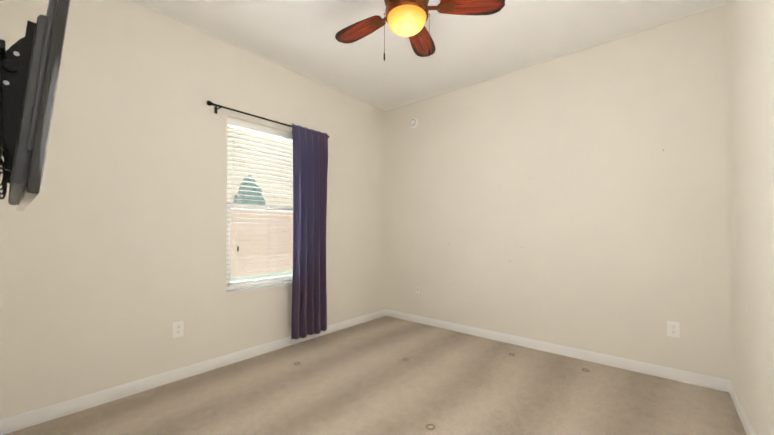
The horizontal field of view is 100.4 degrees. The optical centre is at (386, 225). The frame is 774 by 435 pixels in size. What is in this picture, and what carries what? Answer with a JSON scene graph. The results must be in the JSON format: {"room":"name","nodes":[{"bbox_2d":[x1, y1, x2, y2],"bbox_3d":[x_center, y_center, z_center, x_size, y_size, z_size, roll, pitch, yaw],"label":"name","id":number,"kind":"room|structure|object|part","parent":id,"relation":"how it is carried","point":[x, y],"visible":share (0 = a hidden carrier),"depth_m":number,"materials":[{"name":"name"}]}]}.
{"room":"empty bedroom","nodes":[
{"label":"empty bedroom","id":0,"kind":"room"},
{"bbox_2d":[0,0,385,418],"bbox_3d":[-1.167,-0.195,3.126,0.200,2.750,3.330,-1,-1,40],"label":"wall","id":1,"kind":"structure","parent":0,"point":[113,237],"depth_m":2.32,"materials":[{"name":"paint"}]},
{"bbox_2d":[173,321,183,337],"bbox_3d":[-1.588,0.786,2.454,0.009,0.116,0.072,-1,-1,40],"label":"electrical outlet","id":2,"kind":"object","parent":1,"relation":"attached to","point":[178,329],"visible":1,"depth_m":2.45,"materials":[{"name":"white plastic"}]},
{"bbox_2d":[0,309,385,434],"bbox_3d":[-1.085,1.135,3.039,0.014,0.088,3.330,-1,-1,40],"label":"baseboard","id":3,"kind":"structure","parent":1,"relation":"attached to","point":[37,416],"depth_m":2.30,"materials":[{"name":"white wood"}]},
{"bbox_2d":[226,124,292,294],"bbox_3d":[-1.128,-0.175,3.142,0.180,1.530,0.915,-1,-1,40],"label":"window","id":4,"kind":"structure","parent":1,"relation":"in","point":[255,288],"depth_m":3.04,"materials":[{"name":"white plastic"}]},
{"bbox_2d":[226,116,292,289],"bbox_3d":[-1.092,-0.196,3.111,0.074,1.487,0.907,-1,-1,40],"label":"window blind","id":5,"kind":"object","parent":4,"relation":"attached to","point":[253,126],"visible":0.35,"depth_m":2.98,"materials":[{"name":"white plastic"}]},
{"bbox_2d":[207,100,329,338],"bbox_3d":[-1.025,0.048,3.007,0.168,2.083,1.233,-1,-1,40],"label":"curtain","id":6,"kind":"object","parent":1,"relation":"attached to","point":[310,172],"visible":1,"depth_m":3.21,"materials":[{"name":"purple fabric"}]},
{"bbox_3d":[-0.760,0.051,3.245,0.071,2.083,0.444,-1,-1,40],"label":"curtain panel","id":7,"kind":"part","parent":6,"relation":"part of","materials":[{"name":"fabric"}]},
{"bbox_2d":[5,316,746,434],"bbox_3d":[0.123,1.222,2.015,3.580,0.125,3.730,-1,-1,40],"label":"floor","id":8,"kind":"structure","parent":0,"point":[385,375],"depth_m":2.20,"materials":[{"name":"brown carpet"}]},
{"bbox_2d":[133,0,726,110],"bbox_3d":[0.123,-1.645,2.055,3.580,0.120,3.730,-1,-1,40],"label":"ceiling","id":9,"kind":"structure","parent":0,"point":[298,36],"depth_m":2.67,"materials":[{"name":"paint"}]},
{"bbox_2d":[335,0,504,60],"bbox_3d":[0.083,-1.293,1.980,1.098,0.585,1.126,-1,-1,40],"label":"ceiling fan","id":10,"kind":"object","parent":9,"relation":"hanging from","point":[405,18],"visible":1,"depth_m":1.96,"materials":[{"name":"brown wood"}]},
{"bbox_3d":[-0.143,-1.325,2.161,0.522,0.019,0.162,-1,2,37],"label":"blade","id":11,"kind":"part","parent":10,"relation":"part of","materials":[{"name":"brown wood"}]},
{"bbox_3d":[0.120,-1.219,1.959,0.238,0.094,0.238,-1,-1,40],"label":"globe","id":12,"kind":"part","parent":10,"relation":"part of"},
{"bbox_3d":[0.230,-1.324,2.272,0.162,0.019,0.522,-3,-2,19],"label":"blade","id":13,"kind":"part","parent":10,"relation":"part of","materials":[{"name":"brown wood"}]},
{"bbox_3d":[0.451,-1.328,1.952,0.522,0.019,0.162,0,-4,1],"label":"blade","id":14,"kind":"part","parent":10,"relation":"part of","materials":[{"name":"brown wood"}]},
{"bbox_2d":[386,4,730,379],"bbox_3d":[1.263,-0.191,3.383,3.580,2.750,0.201,-1,-1,40],"label":"wall","id":15,"kind":"structure","parent":0,"point":[578,199],"depth_m":2.85,"materials":[{"name":"paint"}]},
{"bbox_2d":[410,118,417,127],"bbox_3d":[0.331,-1.288,4.030,0.120,0.120,0.037,-1,-1,40],"label":"smoke detector","id":16,"kind":"object","parent":15,"relation":"attached to","point":[414,123],"visible":0.98,"depth_m":4.01,"materials":[{"name":"white plastic"}]},
{"bbox_2d":[386,309,728,392],"bbox_3d":[1.194,1.139,3.283,3.180,0.088,0.014,-1,-1,40],"label":"baseboard","id":17,"kind":"structure","parent":15,"relation":"attached to","point":[707,381],"depth_m":2.83,"materials":[{"name":"white wood"}]},
{"bbox_2d":[667,321,679,337],"bbox_3d":[2.181,0.786,2.457,0.072,0.116,0.009,-1,-1,40],"label":"electrical outlet","id":18,"kind":"object","parent":15,"relation":"attached to","point":[673,329],"visible":1,"depth_m":2.45,"materials":[{"name":"white plastic"}]},
{"bbox_2d":[725,0,773,434],"bbox_3d":[1.414,-0.225,0.944,0.200,2.750,3.330,-1,-1,40],"label":"wall","id":19,"kind":"structure","parent":0,"point":[750,73],"depth_m":1.70,"materials":[{"name":"paint"}]},
{"bbox_2d":[728,380,756,434],"bbox_3d":[1.639,1.112,1.358,0.014,0.088,2.380,-1,-1,40],"label":"baseboard","id":20,"kind":"structure","parent":19,"relation":"attached to","point":[744,418],"depth_m":1.92,"materials":[{"name":"white wood"}]},
{"bbox_3d":[-1.016,-0.228,0.687,3.580,2.750,0.200,-1,-1,40],"label":"wall","id":21,"kind":"structure","parent":0,"visible":0},
{"bbox_2d":[0,0,69,210],"bbox_3d":[-1.256,-0.397,1.119,1.080,0.650,0.146,-1,-1,40],"label":"tv","id":22,"kind":"object","parent":21,"relation":"attached to","point":[30,61],"visible":1,"depth_m":0.81,"materials":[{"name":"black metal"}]},
{"label":"outside","id":23,"kind":"structure","parent":0,"visible":0},
{"bbox_2d":[230,270,292,281],"bbox_3d":[-8.983,1.648,15.387,30.000,0.100,60.000,-1,-1,40],"label":"lawn","id":24,"kind":"structure","parent":23,"point":[250,278],"depth_m":9.71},
{"bbox_2d":[232,175,264,204],"bbox_3d":[-4.884,-0.132,11.457,1.378,3.353,1.355,-1,-1,40],"label":"tree","id":25,"kind":"object","parent":24,"relation":"on","point":[251,197],"depth_m":11.14,"materials":[{"name":"green plant"}]},
{"bbox_2d":[227,128,292,206],"bbox_3d":[-5.019,-2.411,14.710,0.100,8.000,50.000,-1,-1,40],"label":"facade","id":26,"kind":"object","parent":24,"relation":"on","point":[264,172],"depth_m":14.20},
{"bbox_2d":[230,209,292,276],"bbox_3d":[-2.317,0.492,12.386,0.135,2.130,50.000,-1,-1,40],"label":"fence","id":27,"kind":"object","parent":24,"relation":"on","point":[278,247],"depth_m":10.35,"materials":[{"name":"beige wood"}]}
]}

